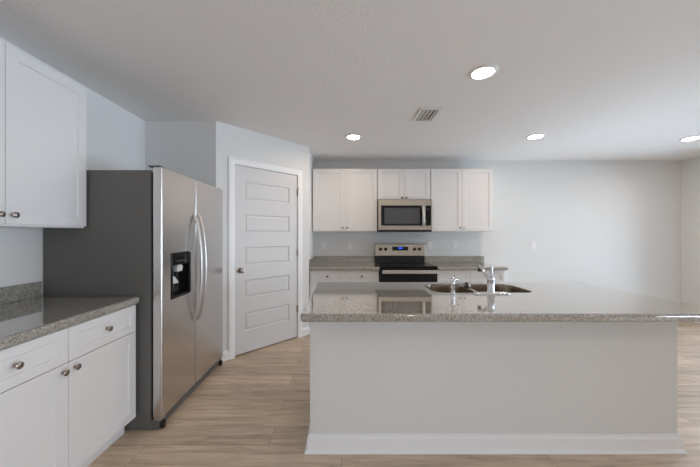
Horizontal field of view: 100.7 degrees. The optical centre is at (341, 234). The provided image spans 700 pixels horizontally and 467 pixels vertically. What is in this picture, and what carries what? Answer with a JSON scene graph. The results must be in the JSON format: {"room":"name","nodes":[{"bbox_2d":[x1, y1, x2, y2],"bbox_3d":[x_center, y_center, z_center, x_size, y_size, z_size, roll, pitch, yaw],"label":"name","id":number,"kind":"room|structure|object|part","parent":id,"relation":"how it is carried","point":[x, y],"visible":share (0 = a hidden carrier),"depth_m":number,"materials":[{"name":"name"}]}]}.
{"room":"kitchen","nodes":[
{"label":"kitchen","id":0,"kind":"room"},
{"bbox_2d":[0,37,144,296],"bbox_3d":[-2.060,0.072,0.160,0.120,2.465,8.720,0,0,0],"label":"wall","id":1,"kind":"structure","parent":0,"point":[115,137],"depth_m":2.33,"materials":[{"name":"white paint"}]},
{"bbox_2d":[0,281,41,304],"bbox_3d":[-1.987,0.355,1.433,0.020,0.100,0.965,0,0,0],"label":"backsplash","id":2,"kind":"structure","parent":1,"relation":"attached to","point":[13,293],"depth_m":1.79,"materials":[{"name":"stone"}]},
{"bbox_2d":[0,40,85,227],"bbox_3d":[-1.832,-0.507,1.458,0.337,0.925,0.936,0,0,0],"label":"upper cabinet","id":3,"kind":"object","parent":1,"relation":"attached to","point":[43,111],"visible":1,"depth_m":1.62,"materials":[{"name":"white paint"}]},
{"bbox_3d":[-1.700,-0.511,1.225,0.019,0.909,0.462,0,0,0],"label":"door","id":4,"kind":"part","parent":3,"relation":"part of","materials":[{"name":"white paint"}]},
{"bbox_3d":[-1.677,-0.103,1.426,0.028,0.031,0.031,0,0,0],"label":"knob","id":5,"kind":"part","parent":3,"relation":"part of","materials":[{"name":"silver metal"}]},
{"bbox_3d":[-1.677,-0.103,1.490,0.028,0.031,0.031,0,0,0],"label":"knob","id":6,"kind":"part","parent":3,"relation":"part of","materials":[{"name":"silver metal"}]},
{"bbox_2d":[145,121,215,186],"bbox_3d":[-1.639,0.072,3.008,0.722,2.465,0.110,0,0,0],"label":"wall","id":7,"kind":"structure","parent":0,"point":[186,148],"depth_m":2.95,"materials":[{"name":"white paint"}]},
{"bbox_2d":[216,121,308,350],"bbox_3d":[-0.895,0.072,3.423,0.110,2.465,1.207,0,0,44],"label":"wall","id":8,"kind":"structure","parent":0,"point":[232,141],"depth_m":3.31,"materials":[{"name":"white paint"}]},
{"bbox_2d":[221,350,228,361],"bbox_3d":[-1.229,1.255,2.993,0.014,0.100,0.125,0,0,44],"label":"baseboard","id":9,"kind":"structure","parent":8,"relation":"attached to","point":[225,356],"depth_m":3.01,"materials":[{"name":"white paint"}]},
{"bbox_2d":[228,156,301,359],"bbox_3d":[-0.842,0.239,3.381,0.102,2.131,0.972,0,0,44],"label":"door","id":10,"kind":"structure","parent":8,"relation":"in","point":[265,207],"depth_m":3.34,"materials":[{"name":"white paint"}]},
{"bbox_3d":[-1.074,0.385,3.119,0.067,0.064,0.064,0,0,44],"label":"knob","id":11,"kind":"part","parent":10,"relation":"part of","materials":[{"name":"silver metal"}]},
{"bbox_2d":[302,327,308,336],"bbox_3d":[-0.468,1.255,3.772,0.014,0.100,0.110,0,0,44],"label":"baseboard","id":12,"kind":"structure","parent":8,"relation":"attached to","point":[305,331],"depth_m":3.76,"materials":[{"name":"white paint"}]},
{"bbox_2d":[309,149,313,324],"bbox_3d":[-0.489,0.072,4.168,0.110,2.465,0.704,0,0,0],"label":"wall","id":13,"kind":"structure","parent":0,"point":[311,161],"depth_m":4.06,"materials":[{"name":"white paint"}]},
{"bbox_2d":[0,0,699,160],"bbox_3d":[1.645,-1.210,0.160,7.530,0.100,8.960,0,0,0],"label":"ceiling","id":14,"kind":"structure","parent":0,"point":[602,80],"depth_m":2.04,"materials":[{"name":"white paint"}]},
{"bbox_2d":[345,134,361,139],"bbox_3d":[0.141,-1.155,3.416,0.192,0.011,0.192,0,0,0],"label":"recessed light","id":15,"kind":"object","parent":14,"relation":"in","point":[349,136],"visible":1,"depth_m":3.39,"materials":[{"name":"white plastic"}]},
{"bbox_2d":[348,135,358,138],"bbox_3d":[0.141,-1.156,3.416,0.139,0.008,0.139,0,0,0],"label":"diffuser","id":16,"kind":"object","parent":15,"relation":"attached to","point":[349,136],"depth_m":3.41,"materials":[{"name":"white plastic"}]},
{"bbox_2d":[412,108,442,121],"bbox_3d":[0.822,-1.154,2.795,0.204,0.012,0.310,0,0,0],"label":"ceiling vent","id":17,"kind":"object","parent":14,"relation":"in","point":[424,114],"visible":1,"depth_m":2.79,"materials":[{"name":"white metal"}]},
{"bbox_2d":[468,64,497,79],"bbox_3d":[1.007,-1.155,2.064,0.192,0.011,0.192,0,0,0],"label":"recessed light","id":18,"kind":"object","parent":14,"relation":"in","point":[485,71],"visible":1,"depth_m":2.05,"materials":[{"name":"white plastic"}]},
{"bbox_2d":[472,68,493,77],"bbox_3d":[1.007,-1.156,2.064,0.139,0.008,0.139,0,0,0],"label":"diffuser","id":19,"kind":"object","parent":18,"relation":"attached to","point":[476,72],"depth_m":2.06,"materials":[{"name":"white plastic"}]},
{"bbox_2d":[526,133,544,138],"bbox_3d":[2.274,-1.155,3.400,0.192,0.011,0.192,0,0,0],"label":"recessed light","id":20,"kind":"object","parent":14,"relation":"in","point":[538,135],"visible":1,"depth_m":3.39,"materials":[{"name":"white plastic"}]},
{"bbox_2d":[528,135,542,137],"bbox_3d":[2.274,-1.156,3.400,0.139,0.008,0.139,0,0,0],"label":"diffuser","id":21,"kind":"object","parent":20,"relation":"attached to","point":[530,136],"depth_m":3.39,"materials":[{"name":"white plastic"}]},
{"bbox_2d":[679,135,699,140],"bbox_3d":[4.180,-1.155,3.468,0.192,0.011,0.192,0,0,0],"label":"recessed light","id":22,"kind":"object","parent":14,"relation":"in","point":[697,136],"visible":1,"depth_m":3.46,"materials":[{"name":"white plastic"}]},
{"bbox_2d":[87,322,699,466],"bbox_3d":[1.645,1.355,0.160,7.530,0.100,8.960,0,0,0],"label":"floor","id":23,"kind":"structure","parent":0,"point":[253,409],"depth_m":1.91,"materials":[{"name":"brown wood"}]},
{"bbox_2d":[0,305,135,466],"bbox_3d":[-1.662,0.878,1.440,0.667,0.853,0.950,0,0,0],"label":"base cabinet","id":24,"kind":"object","parent":23,"relation":"on","point":[67,395],"visible":0.97,"depth_m":1.45,"materials":[{"name":"white paint"}]},
{"bbox_3d":[-1.342,0.541,1.204,0.028,0.031,0.031,0,0,0],"label":"knob","id":25,"kind":"part","parent":24,"relation":"part of","materials":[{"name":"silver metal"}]},
{"bbox_3d":[-1.365,0.545,1.204,0.019,0.169,0.469,0,0,0],"label":"drawer","id":26,"kind":"part","parent":24,"relation":"part of","materials":[{"name":"white paint"}]},
{"bbox_3d":[-1.365,0.915,1.204,0.019,0.564,0.469,0,0,0],"label":"door","id":27,"kind":"part","parent":24,"relation":"part of","materials":[{"name":"white paint"}]},
{"bbox_3d":[-1.342,0.669,1.408,0.028,0.031,0.031,0,0,0],"label":"knob","id":28,"kind":"part","parent":24,"relation":"part of","materials":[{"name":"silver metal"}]},
{"bbox_2d":[0,281,138,349],"bbox_3d":[-1.663,0.378,1.434,0.669,0.146,0.968,0,0,0],"label":"countertop","id":29,"kind":"structure","parent":24,"relation":"on","point":[25,315],"depth_m":1.58,"materials":[{"name":"stone"}]},
{"bbox_3d":[-1.342,0.669,1.472,0.028,0.031,0.031,0,0,0],"label":"knob","id":30,"kind":"part","parent":24,"relation":"part of","materials":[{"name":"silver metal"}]},
{"bbox_3d":[-1.365,0.545,1.676,0.019,0.169,0.469,0,0,0],"label":"drawer","id":31,"kind":"part","parent":24,"relation":"part of","materials":[{"name":"white paint"}]},
{"bbox_3d":[-1.365,0.915,1.676,0.019,0.564,0.469,0,0,0],"label":"door","id":32,"kind":"part","parent":24,"relation":"part of","materials":[{"name":"white paint"}]},
{"bbox_2d":[44,165,222,429],"bbox_3d":[-1.558,0.418,2.438,0.864,1.773,1.003,0,0,0],"label":"refrigerator","id":33,"kind":"object","parent":23,"relation":"on","point":[155,237],"visible":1,"depth_m":1.94,"materials":[{"name":"grey metal"}]},
{"bbox_3d":[-1.231,0.385,2.159,0.062,1.684,0.446,0,0,0],"label":"freezer door","id":34,"kind":"part","parent":33,"relation":"part of","materials":[{"name":"silver metal"}]},
{"bbox_3d":[-1.223,0.292,2.176,0.054,0.318,0.259,0,0,0],"label":"dispenser panel","id":35,"kind":"part","parent":33,"relation":"part of","materials":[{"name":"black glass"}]},
{"bbox_3d":[-1.169,0.263,2.354,0.088,0.895,0.028,0,0,0],"label":"handle","id":36,"kind":"part","parent":33,"relation":"part of","materials":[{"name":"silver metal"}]},
{"bbox_2d":[310,270,378,295],"bbox_3d":[0.041,0.887,4.199,0.930,0.835,0.632,0,0,0],"label":"base cabinet","id":37,"kind":"object","parent":23,"relation":"on","point":[316,276],"visible":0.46,"depth_m":3.91,"materials":[{"name":"white paint"}]},
{"bbox_3d":[-0.190,0.922,3.920,0.459,0.550,0.019,0,0,0],"label":"door","id":38,"kind":"part","parent":37,"relation":"part of","materials":[{"name":"white paint"}]},
{"bbox_3d":[-0.190,0.561,3.920,0.459,0.165,0.019,0,0,0],"label":"drawer","id":39,"kind":"part","parent":37,"relation":"part of","materials":[{"name":"white paint"}]},
{"bbox_2d":[309,256,379,269],"bbox_3d":[0.040,0.398,4.181,0.941,0.142,0.672,0,0,0],"label":"countertop","id":40,"kind":"structure","parent":37,"relation":"on","point":[316,262],"depth_m":4.34,"materials":[{"name":"stone"}]},
{"bbox_3d":[0.272,0.561,3.920,0.459,0.165,0.019,0,0,0],"label":"drawer","id":41,"kind":"part","parent":37,"relation":"part of","materials":[{"name":"white paint"}]},
{"bbox_2d":[375,244,436,281],"bbox_3d":[0.897,0.722,4.152,0.764,1.167,0.707,0,0,0],"label":"stove","id":42,"kind":"object","parent":23,"relation":"on","point":[396,262],"visible":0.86,"depth_m":4.07,"materials":[{"name":"black metal"}]},
{"bbox_3d":[0.897,0.228,4.469,0.762,0.180,0.072,0,0,0],"label":"control panel","id":43,"kind":"part","parent":42,"relation":"part of","materials":[{"name":"silver metal"}]},
{"bbox_3d":[0.899,0.207,4.441,0.244,0.061,0.009,0,0,0],"label":"display glass","id":44,"kind":"part","parent":42,"relation":"part of","materials":[{"name":"black glass"}]},
{"bbox_2d":[375,262,436,267],"bbox_3d":[0.897,0.423,4.153,0.764,0.019,0.594,0,0,0],"label":"cooktop","id":45,"kind":"object","parent":42,"relation":"in","point":[380,264],"depth_m":3.94,"materials":[{"name":"black"}]},
{"bbox_2d":[380,268,436,281],"bbox_3d":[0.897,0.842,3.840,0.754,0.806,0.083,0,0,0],"label":"oven","id":46,"kind":"object","parent":42,"relation":"in","point":[386,274],"depth_m":3.85,"materials":[{"name":"black metal"}]},
{"bbox_2d":[437,270,503,281],"bbox_3d":[1.741,0.887,4.199,0.914,0.835,0.632,0,0,0],"label":"base cabinet","id":47,"kind":"object","parent":23,"relation":"on","point":[442,275],"visible":0.27,"depth_m":3.91,"materials":[{"name":"white paint"}]},
{"bbox_3d":[1.514,0.561,3.920,0.451,0.165,0.019,0,0,0],"label":"drawer","id":48,"kind":"part","parent":47,"relation":"part of","materials":[{"name":"white paint"}]},
{"bbox_2d":[425,256,507,269],"bbox_3d":[1.748,0.398,4.181,0.934,0.142,0.672,0,0,0],"label":"countertop","id":49,"kind":"structure","parent":47,"relation":"on","point":[442,262],"depth_m":4.34,"materials":[{"name":"stone"}]},
{"bbox_3d":[1.968,0.561,3.920,0.451,0.165,0.019,0,0,0],"label":"drawer","id":50,"kind":"part","parent":47,"relation":"part of","materials":[{"name":"white paint"}]},
{"bbox_2d":[304,322,687,453],"bbox_3d":[0.921,0.877,2.092,2.287,0.855,0.735,0,0,0],"label":"kitchen island","id":51,"kind":"object","parent":23,"relation":"on","point":[376,387],"visible":0.68,"depth_m":1.75,"materials":[{"name":"white paint"}]},
{"bbox_3d":[0.921,1.253,2.101,2.253,0.104,0.718,0,0,0],"label":"island baseboard","id":52,"kind":"part","parent":51,"relation":"part of","materials":[{"name":"white paint"}]},
{"bbox_3d":[0.921,1.295,2.092,2.287,0.020,0.735,0,0,0],"label":"shoe moulding","id":53,"kind":"part","parent":51,"relation":"part of","materials":[{"name":"white paint"}]},
{"bbox_2d":[301,282,699,321],"bbox_3d":[0.919,0.426,1.992,2.262,0.043,1.023,0,0,0],"label":"island countertop","id":54,"kind":"structure","parent":51,"relation":"on","point":[328,301],"depth_m":1.69,"materials":[{"name":"stone"}]},
{"bbox_2d":[449,276,458,294],"bbox_3d":[0.790,0.344,2.006,0.100,0.122,0.044,0,0,-29],"label":"soap dispenser","id":55,"kind":"object","parent":54,"relation":"on","point":[453,280],"visible":1,"depth_m":1.98,"materials":[{"name":"silver metal"}]},
{"bbox_2d":[424,285,530,292],"bbox_3d":[1.015,0.504,2.215,0.716,0.194,0.356,0,0,0],"label":"sink","id":56,"kind":"object","parent":54,"relation":"in","point":[436,288],"visible":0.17,"depth_m":2.38,"materials":[{"name":"silver metal"}]},
{"bbox_3d":[0.811,0.505,2.215,0.308,0.192,0.356,0,0,0],"label":"bowl","id":57,"kind":"part","parent":56,"relation":"part of","materials":[{"name":"silver metal"}]},
{"bbox_3d":[1.179,0.505,2.215,0.388,0.192,0.356,0,0,0],"label":"bowl","id":58,"kind":"part","parent":56,"relation":"part of","materials":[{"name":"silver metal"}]},
{"bbox_2d":[473,265,509,294],"bbox_3d":[1.032,0.309,2.084,0.248,0.193,0.238,0,0,0],"label":"faucet","id":59,"kind":"object","parent":54,"relation":"on","point":[490,278],"visible":1,"depth_m":1.98,"materials":[{"name":"silver metal"}]},
{"bbox_3d":[1.033,0.282,2.095,0.027,0.110,0.218,0,0,5],"label":"spout","id":60,"kind":"part","parent":59,"relation":"part of","materials":[{"name":"silver metal"}]},
{"bbox_3d":[1.026,0.250,1.992,0.020,0.076,0.030,0,0,0],"label":"lever","id":61,"kind":"part","parent":59,"relation":"part of","materials":[{"name":"silver metal"}]},
{"bbox_3d":[1.032,0.400,1.993,0.248,0.011,0.056,0,0,0],"label":"deck plate","id":62,"kind":"part","parent":59,"relation":"part of","materials":[{"name":"silver metal"}]},
{"bbox_2d":[314,161,680,301],"bbox_3d":[1.645,0.072,4.580,7.530,2.465,0.120,0,0,0],"label":"wall","id":63,"kind":"structure","parent":0,"point":[616,225],"depth_m":4.52,"materials":[{"name":"white paint"}]},
{"bbox_2d":[315,256,373,262],"bbox_3d":[0.040,0.377,4.507,0.941,0.100,0.020,0,0,0],"label":"backsplash","id":64,"kind":"structure","parent":63,"relation":"attached to","point":[318,259],"depth_m":4.50,"materials":[{"name":"stone"}]},
{"bbox_2d":[313,169,376,231],"bbox_3d":[0.049,-0.505,4.346,0.938,0.912,0.345,0,0,0],"label":"upper cabinet","id":65,"kind":"object","parent":63,"relation":"attached to","point":[344,200],"visible":1,"depth_m":4.21,"materials":[{"name":"white paint"}]},
{"bbox_3d":[-0.184,-0.509,4.210,0.463,0.896,0.019,0,0,0],"label":"door","id":66,"kind":"part","parent":65,"relation":"part of","materials":[{"name":"white paint"}]},
{"bbox_3d":[0.282,-0.509,4.210,0.463,0.896,0.019,0,0,0],"label":"door","id":67,"kind":"part","parent":65,"relation":"part of","materials":[{"name":"white paint"}]},
{"bbox_2d":[377,169,429,199],"bbox_3d":[0.905,-0.734,4.346,0.766,0.454,0.345,0,0,0],"label":"upper cabinet","id":68,"kind":"object","parent":63,"relation":"attached to","point":[391,183],"visible":0.88,"depth_m":4.21,"materials":[{"name":"white paint"}]},
{"bbox_3d":[0.715,-0.738,4.210,0.377,0.438,0.019,0,0,0],"label":"door","id":69,"kind":"part","parent":68,"relation":"part of","materials":[{"name":"white paint"}]},
{"bbox_2d":[377,199,431,231],"bbox_3d":[0.905,-0.275,4.290,0.764,0.460,0.447,0,0,0],"label":"microwave","id":70,"kind":"object","parent":68,"relation":"attached to","point":[393,215],"visible":0.98,"depth_m":4.12,"materials":[{"name":"silver metal"}]},
{"bbox_3d":[1.155,-0.276,4.095,0.035,0.280,0.057,0,0,0],"label":"handle","id":71,"kind":"part","parent":70,"relation":"part of","materials":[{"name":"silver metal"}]},
{"bbox_3d":[1.238,-0.289,4.130,0.097,0.432,0.029,0,0,0],"label":"control panel","id":72,"kind":"part","parent":70,"relation":"part of","materials":[{"name":"silver metal"}]},
{"bbox_3d":[1.095,-0.738,4.210,0.377,0.438,0.019,0,0,0],"label":"door","id":73,"kind":"part","parent":68,"relation":"part of","materials":[{"name":"white paint"}]},
{"bbox_2d":[427,242,431,248],"bbox_3d":[1.375,0.160,4.516,0.072,0.116,0.008,0,0,0],"label":"wall outlet","id":74,"kind":"object","parent":63,"relation":"attached to","point":[429,244],"visible":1,"depth_m":4.51,"materials":[{"name":"white plastic"}]},
{"bbox_2d":[452,242,456,248],"bbox_3d":[1.765,0.160,4.516,0.072,0.116,0.008,0,0,0],"label":"wall outlet","id":75,"kind":"object","parent":63,"relation":"attached to","point":[454,244],"visible":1,"depth_m":4.51,"materials":[{"name":"white plastic"}]},
{"bbox_2d":[425,256,483,262],"bbox_3d":[1.747,0.377,4.507,0.932,0.100,0.020,0,0,0],"label":"backsplash","id":76,"kind":"structure","parent":63,"relation":"attached to","point":[428,259],"depth_m":4.50,"materials":[{"name":"stone"}]},
{"bbox_2d":[430,169,492,231],"bbox_3d":[1.747,-0.505,4.346,0.906,0.912,0.345,0,0,0],"label":"upper cabinet","id":77,"kind":"object","parent":63,"relation":"attached to","point":[462,199],"visible":0.98,"depth_m":4.21,"materials":[{"name":"white paint"}]},
{"bbox_3d":[1.522,-0.509,4.210,0.447,0.896,0.019,0,0,0],"label":"door","id":78,"kind":"part","parent":77,"relation":"part of","materials":[{"name":"white paint"}]},
{"bbox_3d":[1.972,-0.509,4.210,0.447,0.896,0.019,0,0,0],"label":"door","id":79,"kind":"part","parent":77,"relation":"part of","materials":[{"name":"white paint"}]},
{"bbox_2d":[531,242,535,248],"bbox_3d":[2.985,0.160,4.515,0.072,0.116,0.010,0,0,0],"label":"light switch","id":80,"kind":"object","parent":63,"relation":"attached to","point":[533,244],"visible":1,"depth_m":4.51,"materials":[{"name":"white plastic"}]},
{"bbox_2d":[681,156,699,305],"bbox_3d":[5.350,0.072,0.160,0.120,2.465,8.720,0,0,0],"label":"wall","id":81,"kind":"structure","parent":0,"point":[690,168],"depth_m":4.40,"materials":[{"name":"white paint"}]}
]}

